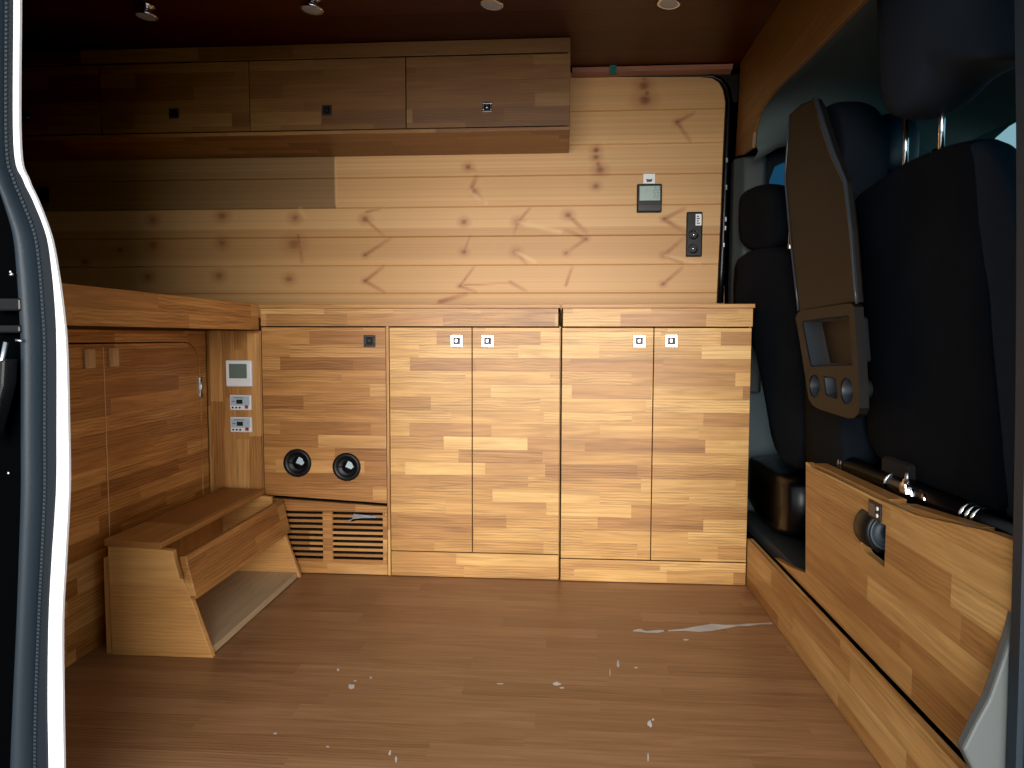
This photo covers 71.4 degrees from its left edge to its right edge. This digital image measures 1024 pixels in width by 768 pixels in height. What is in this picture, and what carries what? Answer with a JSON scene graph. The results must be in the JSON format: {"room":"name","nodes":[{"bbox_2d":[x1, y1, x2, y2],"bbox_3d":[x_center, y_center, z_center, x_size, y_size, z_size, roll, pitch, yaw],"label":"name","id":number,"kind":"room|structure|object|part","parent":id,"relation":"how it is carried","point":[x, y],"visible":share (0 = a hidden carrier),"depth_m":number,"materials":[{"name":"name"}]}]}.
{"room":"vehicle interior","nodes":[
{"label":"vehicle interior","id":0,"kind":"room"},
{"bbox_2d":[24,68,739,544],"bbox_3d":[-0.807,-0.259,2.777,3.400,1.845,0.050,0,4,4],"label":"wall","id":1,"kind":"structure","parent":0,"point":[527,228],"depth_m":2.70,"materials":[{"name":"brown wood"}]},
{"bbox_2d":[36,187,48,202],"bbox_3d":[-1.833,-0.738,2.785,0.044,0.057,0.014,0,4,4],"label":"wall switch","id":2,"kind":"object","parent":1,"relation":"attached to","point":[42,193],"visible":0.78,"depth_m":2.78,"materials":[{"name":"black plastic"}]},
{"bbox_2d":[21,37,570,160],"bbox_3d":[-1.097,-1.000,2.563,2.601,0.295,0.304,0,4,4],"label":"upper cabinet","id":3,"kind":"object","parent":1,"relation":"attached to","point":[491,96],"visible":1,"depth_m":2.41,"materials":[{"name":"brown wood"}]},
{"bbox_3d":[-1.680,-0.925,2.462,0.032,0.032,0.012,0,4,4],"label":"knob","id":4,"kind":"part","parent":3,"relation":"part of","materials":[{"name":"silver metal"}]},
{"bbox_3d":[-1.679,-0.978,2.473,0.532,0.230,0.017,0,4,4],"label":"flap door","id":5,"kind":"part","parent":3,"relation":"part of","materials":[{"name":"brown wood"}]},
{"bbox_3d":[-1.151,-0.921,2.425,0.032,0.032,0.012,0,4,4],"label":"knob","id":6,"kind":"part","parent":3,"relation":"part of","materials":[{"name":"silver metal"}]},
{"bbox_3d":[-1.149,-0.975,2.436,0.523,0.230,0.017,0,4,4],"label":"flap door","id":7,"kind":"part","parent":3,"relation":"part of","materials":[{"name":"brown wood"}]},
{"bbox_3d":[-1.106,-1.115,2.422,2.600,0.046,0.019,0,4,4],"label":"rail","id":8,"kind":"part","parent":3,"relation":"part of","materials":[{"name":"brown wood"}]},
{"bbox_3d":[-0.621,-0.917,2.388,0.032,0.032,0.012,0,4,4],"label":"knob","id":9,"kind":"part","parent":3,"relation":"part of","materials":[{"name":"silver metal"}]},
{"bbox_3d":[-0.620,-0.971,2.399,0.533,0.230,0.017,0,4,4],"label":"flap door","id":10,"kind":"part","parent":3,"relation":"part of","materials":[{"name":"brown wood"}]},
{"bbox_3d":[-0.082,-0.914,2.350,0.032,0.032,0.012,0,4,4],"label":"knob","id":11,"kind":"part","parent":3,"relation":"part of","materials":[{"name":"silver metal"}]},
{"bbox_3d":[-0.081,-0.967,2.361,0.542,0.230,0.017,0,4,4],"label":"flap door","id":12,"kind":"part","parent":3,"relation":"part of","materials":[{"name":"brown wood"}]},
{"bbox_3d":[0.197,-0.997,2.478,0.008,0.281,0.291,0,4,4],"label":"panel","id":13,"kind":"part","parent":3,"relation":"part of","materials":[{"name":"brown wood"}]},
{"bbox_2d":[610,65,616,74],"bbox_3d":[0.364,-1.132,2.565,0.024,0.035,0.002,0,4,4],"label":"tape piece","id":14,"kind":"object","parent":1,"relation":"attached to","point":[613,68],"visible":1,"depth_m":2.56,"materials":[{"name":"teal plastic"}]},
{"bbox_2d":[643,174,654,183],"bbox_3d":[0.504,-0.755,2.622,0.043,0.036,0.008,0,4,4],"label":"clip","id":15,"kind":"object","parent":1,"relation":"attached to","point":[647,178],"visible":1,"depth_m":2.62,"materials":[{"name":"white plastic"}]},
{"bbox_2d":[637,184,661,212],"bbox_3d":[0.505,-0.683,2.622,0.090,0.103,0.020,0,4,4],"label":"display","id":16,"kind":"object","parent":1,"relation":"attached to","point":[649,196],"visible":1,"depth_m":2.61,"materials":[{"name":"black plastic"}]},
{"bbox_2d":[572,64,732,77],"bbox_3d":[0.504,-1.133,2.578,0.570,0.024,0.042,0,4,4],"label":"trim","id":17,"kind":"structure","parent":1,"relation":"attached to","point":[704,69],"depth_m":2.57,"materials":[{"name":"brown wood"}]},
{"bbox_2d":[619,74,739,302],"bbox_3d":[0.522,-0.717,2.621,0.608,0.835,0.034,0,4,4],"label":"seal","id":18,"kind":"object","parent":1,"relation":"attached to","point":[729,83],"visible":0.99,"depth_m":2.59,"materials":[{"name":"black plastic"}]},
{"bbox_2d":[686,212,702,256],"bbox_3d":[0.670,-0.550,2.621,0.059,0.164,0.016,0,4,4],"label":"panel","id":19,"kind":"object","parent":1,"relation":"attached to","point":[694,220],"visible":1,"depth_m":2.62,"materials":[{"name":"black plastic"}]},
{"bbox_2d":[688,244,697,253],"bbox_3d":[0.666,-0.498,2.623,0.037,0.037,0.013,0,4,4],"label":"socket","id":20,"kind":"object","parent":19,"relation":"attached to","point":[692,248],"depth_m":2.62,"materials":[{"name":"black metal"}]},
{"bbox_2d":[689,229,698,239],"bbox_3d":[0.667,-0.549,2.620,0.037,0.037,0.013,0,4,4],"label":"socket","id":21,"kind":"object","parent":19,"relation":"attached to","point":[693,233],"depth_m":2.62,"materials":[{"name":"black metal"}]},
{"bbox_2d":[728,156,766,392],"bbox_3d":[0.841,-0.390,2.582,0.136,0.840,0.066,4,5,42],"label":"pillar cover","id":22,"kind":"structure","parent":1,"relation":"attached to","point":[746,175],"depth_m":2.56,"materials":[{"name":"grey plastic"}]},
{"bbox_2d":[739,117,785,567],"bbox_3d":[1.584,-0.207,2.572,1.600,1.800,0.050,0,4,4],"label":"door","id":23,"kind":"structure","parent":1,"relation":"in","point":[777,156],"depth_m":2.56,"materials":[{"name":"black plastic"}]},
{"bbox_2d":[747,382,777,510],"bbox_3d":[1.306,0.102,2.581,0.952,0.799,0.011,0,4,4],"label":"card","id":24,"kind":"object","parent":23,"relation":"attached to","point":[760,439],"visible":0.02,"depth_m":2.61,"materials":[{"name":"grey plastic"}]},
{"bbox_2d":[769,161,784,185],"bbox_3d":[1.225,-0.719,2.561,0.612,0.178,0.004,0,4,4],"label":"window","id":25,"kind":"structure","parent":23,"relation":"attached to","point":[777,177],"depth_m":2.58,"materials":[{"name":"blue glass"}]},
{"bbox_2d":[735,0,867,156],"bbox_3d":[0.757,-0.912,1.739,0.011,0.345,1.689,0,4,4],"label":"trim","id":26,"kind":"structure","parent":1,"relation":"attached to","point":[796,30],"depth_m":2.05,"materials":[{"name":"brown wood"}]},
{"bbox_2d":[22,0,780,71],"bbox_3d":[-0.850,-1.113,1.865,3.270,0.020,1.740,0,4,4],"label":"ceiling","id":27,"kind":"structure","parent":0,"point":[602,33],"depth_m":2.23,"materials":[{"name":"red wood"}]},
{"bbox_2d":[133,1,158,21],"bbox_3d":[-1.081,-1.101,2.104,0.069,0.042,0.069,0,4,4],"label":"ceiling light","id":28,"kind":"object","parent":27,"relation":"attached to","point":[145,13],"visible":1,"depth_m":2.09,"materials":[{"name":"silver metal"}]},
{"bbox_2d":[299,0,323,14],"bbox_3d":[-0.578,-1.096,2.057,0.069,0.042,0.069,0,4,4],"label":"ceiling light","id":29,"kind":"object","parent":27,"relation":"attached to","point":[312,7],"visible":1,"depth_m":2.05,"materials":[{"name":"silver metal"}]},
{"bbox_2d":[480,0,503,10],"bbox_3d":[-0.057,-1.093,2.023,0.069,0.042,0.069,0,4,4],"label":"ceiling light","id":30,"kind":"object","parent":27,"relation":"attached to","point":[494,5],"visible":1,"depth_m":2.02,"materials":[{"name":"silver metal"}]},
{"bbox_2d":[656,0,680,9],"bbox_3d":[0.443,-1.091,2.014,0.069,0.042,0.069,0,4,4],"label":"ceiling light","id":31,"kind":"object","parent":27,"relation":"attached to","point":[664,4],"visible":1,"depth_m":2.02,"materials":[{"name":"silver metal"}]},
{"bbox_2d":[64,545,881,767],"bbox_3d":[-0.145,0.690,1.909,1.835,0.031,1.750,0,4,4],"label":"floor","id":32,"kind":"structure","parent":0,"point":[337,670],"depth_m":1.62,"materials":[{"name":"brown laminate"}]},
{"bbox_2d":[64,329,208,668],"bbox_3d":[-1.071,0.272,1.782,0.028,0.814,1.242,0,4,4],"label":"panel","id":33,"kind":"object","parent":32,"relation":"on","point":[139,423],"visible":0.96,"depth_m":1.93,"materials":[{"name":"brown wood"}]},
{"bbox_3d":[-1.091,0.308,1.518,0.010,0.778,0.710,0,4,4],"label":"door","id":34,"kind":"part","parent":33,"relation":"part of","materials":[{"name":"brown wood"}]},
{"bbox_3d":[-1.079,0.272,1.782,0.014,0.814,1.240,0,4,4],"label":"panel","id":35,"kind":"part","parent":33,"relation":"part of","materials":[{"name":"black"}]},
{"bbox_3d":[-1.049,0.268,2.118,0.010,0.778,0.489,0,4,4],"label":"door","id":36,"kind":"part","parent":33,"relation":"part of","materials":[{"name":"brown wood"}]},
{"bbox_2d":[103,487,301,657],"bbox_3d":[-0.861,0.513,2.077,0.278,0.295,0.619,0,4,4],"label":"step stool","id":37,"kind":"object","parent":32,"relation":"on","point":[181,581],"visible":1,"depth_m":1.87,"materials":[{"name":"brown wood"}]},
{"bbox_3d":[-0.875,0.542,1.781,0.263,0.278,0.016,0,4,4],"label":"panel","id":38,"kind":"part","parent":37,"relation":"part of","materials":[{"name":"brown wood"}]},
{"bbox_3d":[-0.833,0.503,2.374,0.263,0.278,0.016,0,4,4],"label":"panel","id":39,"kind":"part","parent":37,"relation":"part of","materials":[{"name":"brown wood"}]},
{"bbox_2d":[206,331,264,494],"bbox_3d":[-0.928,0.229,2.409,0.187,0.817,0.020,0,4,4],"label":"panel","id":40,"kind":"object","parent":32,"relation":"on","point":[236,459],"visible":0.56,"depth_m":2.39,"materials":[{"name":"brown wood"}]},
{"bbox_2d":[226,360,252,386],"bbox_3d":[-0.907,-0.035,2.372,0.089,0.088,0.017,0,4,4],"label":"thermostat","id":41,"kind":"object","parent":40,"relation":"attached to","point":[239,373],"visible":1,"depth_m":2.37,"materials":[{"name":"white plastic"}]},
{"bbox_2d":[230,395,251,409],"bbox_3d":[-0.905,0.062,2.380,0.073,0.051,0.014,0,4,4],"label":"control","id":42,"kind":"object","parent":40,"relation":"attached to","point":[237,402],"visible":1,"depth_m":2.38,"materials":[{"name":"white plastic"}]},
{"bbox_3d":[-0.906,0.056,2.376,0.065,0.031,0.002,0,4,4],"label":"plate","id":43,"kind":"part","parent":42,"relation":"part of","materials":[{"name":"blue"}]},
{"bbox_2d":[230,417,251,431],"bbox_3d":[-0.906,0.136,2.385,0.073,0.051,0.014,0,4,4],"label":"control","id":44,"kind":"object","parent":40,"relation":"attached to","point":[238,424],"visible":1,"depth_m":2.38,"materials":[{"name":"white plastic"}]},
{"bbox_3d":[-0.906,0.130,2.380,0.065,0.031,0.002,0,4,4],"label":"plate","id":45,"kind":"part","parent":44,"relation":"part of","materials":[{"name":"blue"}]},
{"bbox_2d":[261,326,391,574],"bbox_3d":[-0.606,0.213,2.544,0.428,0.831,0.368,0,4,4],"label":"base cabinet","id":46,"kind":"object","parent":32,"relation":"on","point":[326,389],"visible":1,"depth_m":2.37,"materials":[{"name":"brown wood"}]},
{"bbox_2d":[283,449,310,476],"bbox_3d":[-0.716,0.264,2.377,0.095,0.095,0.013,0,4,4],"label":"air vent","id":47,"kind":"object","parent":46,"relation":"attached to","point":[296,462],"depth_m":2.38,"materials":[{"name":"black plastic"}]},
{"bbox_3d":[-0.623,0.104,2.375,0.417,0.583,0.017,0,4,4],"label":"door","id":48,"kind":"part","parent":46,"relation":"part of","materials":[{"name":"brown wood"}]},
{"bbox_2d":[273,497,387,574],"bbox_3d":[-0.619,0.511,2.402,0.407,0.253,0.014,0,4,4],"label":"grille","id":49,"kind":"object","parent":46,"relation":"attached to","point":[327,564],"depth_m":2.39,"materials":[{"name":"brown wood"}]},
{"bbox_2d":[333,453,360,480],"bbox_3d":[-0.550,0.276,2.366,0.095,0.095,0.013,0,4,4],"label":"air vent","id":50,"kind":"object","parent":46,"relation":"attached to","point":[346,466],"depth_m":2.37,"materials":[{"name":"black plastic"}]},
{"bbox_3d":[-0.467,-0.141,2.333,0.038,0.038,0.012,0,4,4],"label":"knob","id":51,"kind":"part","parent":46,"relation":"part of","materials":[{"name":"silver metal"}]},
{"bbox_3d":[-0.399,0.216,2.509,0.009,0.831,0.299,0,4,4],"label":"panel","id":52,"kind":"part","parent":46,"relation":"part of","materials":[{"name":"brown wood"}]},
{"bbox_2d":[389,326,560,579],"bbox_3d":[-0.111,0.217,2.510,0.560,0.831,0.367,0,4,4],"label":"base cabinet","id":53,"kind":"object","parent":32,"relation":"on","point":[475,411],"visible":1,"depth_m":2.34,"materials":[{"name":"brown wood"}]},
{"bbox_2d":[259,304,560,325],"bbox_3d":[-0.327,-0.237,2.517,0.994,0.072,0.391,0,4,4],"label":"countertop","id":54,"kind":"structure","parent":53,"relation":"on","point":[271,314],"depth_m":2.33,"materials":[{"name":"brown wood"}]},
{"bbox_3d":[-0.267,0.186,2.355,0.271,0.742,0.017,0,4,4],"label":"door","id":55,"kind":"part","parent":53,"relation":"part of","materials":[{"name":"brown wood"}]},
{"bbox_3d":[-0.179,-0.140,2.313,0.038,0.038,0.012,0,4,4],"label":"knob","id":56,"kind":"part","parent":53,"relation":"part of","materials":[{"name":"silver metal"}]},
{"bbox_3d":[-0.079,-0.139,2.306,0.038,0.038,0.012,0,4,4],"label":"knob","id":57,"kind":"part","parent":53,"relation":"part of","materials":[{"name":"silver metal"}]},
{"bbox_3d":[0.013,0.188,2.336,0.283,0.742,0.017,0,4,4],"label":"door","id":58,"kind":"part","parent":53,"relation":"part of","materials":[{"name":"brown wood"}]},
{"bbox_3d":[0.165,0.218,2.506,0.007,0.831,0.337,0,4,4],"label":"panel","id":59,"kind":"part","parent":53,"relation":"part of","materials":[{"name":"brown wood"}]},
{"bbox_2d":[561,327,751,584],"bbox_3d":[0.470,0.221,2.467,0.598,0.831,0.373,0,4,4],"label":"base cabinet","id":60,"kind":"object","parent":32,"relation":"on","point":[655,440],"visible":1,"depth_m":2.29,"materials":[{"name":"brown wood"}]},
{"bbox_3d":[0.305,0.195,2.310,0.290,0.752,0.017,0,4,4],"label":"door","id":61,"kind":"part","parent":60,"relation":"part of","materials":[{"name":"brown wood"}]},
{"bbox_3d":[0.405,-0.136,2.266,0.038,0.038,0.012,0,4,4],"label":"knob","id":62,"kind":"part","parent":60,"relation":"part of","materials":[{"name":"silver metal"}]},
{"bbox_2d":[562,304,754,326],"bbox_3d":[0.475,-0.231,2.457,0.606,0.072,0.399,0,4,4],"label":"countertop","id":63,"kind":"structure","parent":60,"relation":"on","point":[599,315],"depth_m":2.26,"materials":[{"name":"brown wood"}]},
{"bbox_3d":[0.505,-0.137,2.259,0.038,0.038,0.012,0,4,4],"label":"knob","id":64,"kind":"part","parent":60,"relation":"part of","materials":[{"name":"silver metal"}]},
{"bbox_3d":[0.604,0.197,2.289,0.303,0.752,0.017,0,4,4],"label":"door","id":65,"kind":"part","parent":60,"relation":"part of","materials":[{"name":"brown wood"}]},
{"bbox_2d":[746,539,966,767],"bbox_3d":[0.720,0.615,1.659,0.018,0.154,1.282,0,4,4],"label":"step riser","id":66,"kind":"structure","parent":32,"relation":"on","point":[893,732],"depth_m":1.48,"materials":[{"name":"brown wood"}]},
{"bbox_2d":[746,531,966,764],"bbox_3d":[1.545,0.571,1.798,1.560,0.030,1.720,0,4,4],"label":"floor","id":67,"kind":"structure","parent":0,"point":[898,689],"depth_m":1.43,"materials":[{"name":"black plastic"}]},
{"bbox_2d":[747,511,884,596],"bbox_3d":[0.973,0.506,2.200,0.358,0.041,0.750,0,4,4],"label":"rubber mat","id":68,"kind":"object","parent":67,"relation":"on","point":[792,550],"visible":0.13,"depth_m":2.19,"materials":[{"name":"grey rubber"}]},
{"bbox_2d":[733,184,806,538],"bbox_3d":[1.108,-0.098,2.250,0.683,1.133,0.552,0,4,4],"label":"seat","id":69,"kind":"object","parent":68,"relation":"on","point":[763,276],"visible":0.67,"depth_m":2.23,"materials":[{"name":"grey fabric"}]},
{"bbox_3d":[0.872,-0.101,2.297,0.117,0.704,0.520,0,4,-6],"label":"backrest","id":70,"kind":"part","parent":69,"relation":"part of","materials":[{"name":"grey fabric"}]},
{"bbox_2d":[775,462,1012,748],"bbox_3d":[0.756,0.361,1.520,0.092,0.362,1.085,0,4,4],"label":"base panel","id":71,"kind":"object","parent":67,"relation":"on","point":[931,615],"visible":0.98,"depth_m":1.26,"materials":[{"name":"brown wood"}]},
{"bbox_2d":[868,499,881,521],"bbox_3d":[0.717,0.250,1.412,0.007,0.035,0.054,0,4,4],"label":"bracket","id":72,"kind":"object","parent":71,"relation":"attached to","point":[874,508],"visible":1,"depth_m":1.40,"materials":[{"name":"black plastic"}]},
{"bbox_2d":[784,0,1015,535],"bbox_3d":[1.111,-0.257,1.539,0.719,1.314,1.134,0,4,4],"label":"seat","id":73,"kind":"object","parent":71,"relation":"on","point":[904,262],"visible":0.92,"depth_m":1.44,"materials":[{"name":"grey fabric"}]},
{"bbox_2d":[784,98,870,366],"bbox_3d":[0.792,-0.405,1.830,0.040,0.719,0.562,0,4,4],"label":"tray","id":74,"kind":"object","parent":73,"relation":"on","point":[819,189],"depth_m":1.80,"materials":[{"name":"brown plastic"}]},
{"bbox_2d":[796,303,872,418],"bbox_3d":[0.786,-0.062,1.746,0.044,0.257,0.441,0,4,4],"label":"cup holder","id":75,"kind":"object","parent":73,"relation":"on","point":[834,337],"depth_m":1.72,"materials":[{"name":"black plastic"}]},
{"bbox_3d":[0.878,-0.231,1.862,0.116,1.032,0.309,0,4,4],"label":"backrest","id":76,"kind":"part","parent":73,"relation":"part of","materials":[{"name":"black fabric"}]},
{"bbox_3d":[0.839,0.232,1.524,0.055,0.140,0.120,0,4,4],"label":"support leg","id":77,"kind":"part","parent":73,"relation":"part of","materials":[{"name":"silver"}]},
{"bbox_3d":[0.856,-0.526,1.549,0.012,0.170,0.011,0,4,4],"label":"headrest post","id":78,"kind":"part","parent":73,"relation":"part of","materials":[{"name":"silver metal"}]},
{"bbox_3d":[0.866,-0.126,1.474,0.078,0.700,0.690,0,4,4],"label":"backrest","id":79,"kind":"part","parent":73,"relation":"part of","materials":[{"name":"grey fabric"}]},
{"bbox_3d":[0.845,-0.517,1.401,0.012,0.170,0.011,0,4,4],"label":"headrest post","id":80,"kind":"part","parent":73,"relation":"part of","materials":[{"name":"silver metal"}]},
{"bbox_2d":[752,0,1015,162],"bbox_3d":[1.119,-0.763,1.629,0.726,0.312,1.500,0,4,4],"label":"van cab interior","id":81,"kind":"structure","parent":0,"point":[846,68],"depth_m":2.20,"materials":[{"name":"grey"}]},
{"bbox_3d":[-1.684,0.072,1.155,1.800,2.295,0.046,0,4,4],"label":"wall","id":82,"kind":"structure","parent":0,"visible":0},
{"bbox_2d":[0,0,70,767],"bbox_3d":[-0.742,0.040,1.050,0.174,1.536,0.027,0,4,4],"label":"door frame","id":83,"kind":"structure","parent":82,"relation":"attached to","point":[35,441],"depth_m":1.05,"materials":[{"name":"white paint"}]},
{"bbox_2d":[0,270,22,474],"bbox_3d":[-0.728,-0.014,1.032,0.057,0.303,0.045,0,4,4],"label":"door latch","id":84,"kind":"structure","parent":83,"relation":"attached to","point":[8,367],"depth_m":1.02,"materials":[{"name":"black plastic"}]},
{"bbox_3d":[-0.733,-0.029,1.024,0.023,0.064,0.007,0,4,4],"label":"rod","id":85,"kind":"part","parent":84,"relation":"part of","materials":[{"name":"silver metal"}]},
{"bbox_3d":[-0.737,0.026,1.026,0.042,0.125,0.027,0,4,4],"label":"lever","id":86,"kind":"part","parent":84,"relation":"part of","materials":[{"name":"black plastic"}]},
{"bbox_2d":[61,283,260,329],"bbox_3d":[-1.665,-0.198,1.972,1.600,0.084,1.600,0,4,4],"label":"platform","id":87,"kind":"object","parent":82,"relation":"attached to","point":[84,305],"visible":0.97,"depth_m":1.73,"materials":[{"name":"brown wood"}]},
{"bbox_3d":[0.797,0.100,0.975,0.145,2.275,0.040,0,4,4],"label":"wall pillar","id":88,"kind":"structure","parent":0,"visible":0},
{"bbox_2d":[957,611,1010,767],"bbox_3d":[0.703,0.379,0.990,0.145,0.433,0.020,0,4,4],"label":"trim","id":89,"kind":"structure","parent":88,"relation":"attached to","point":[982,742],"depth_m":0.99,"materials":[{"name":"grey plastic"}]},
{"bbox_2d":[1006,0,1023,767],"bbox_3d":[0.700,0.034,0.940,0.125,1.392,0.025,0,4,4],"label":"door frame","id":90,"kind":"structure","parent":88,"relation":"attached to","point":[1015,732],"depth_m":0.95,"materials":[{"name":"grey metal"}]},
{"bbox_3d":[2.174,0.142,1.715,0.300,0.840,1.620,0,4,4],"label":"trim","id":91,"kind":"structure","parent":0,"visible":0},
{"bbox_2d":[973,119,1015,147],"bbox_3d":[1.825,-0.498,1.677,0.800,0.480,1.660,0,4,4],"label":"window","id":92,"kind":"structure","parent":91,"relation":"attached to","point":[1006,133],"depth_m":2.16,"materials":[{"name":"clear glass"}]}
]}

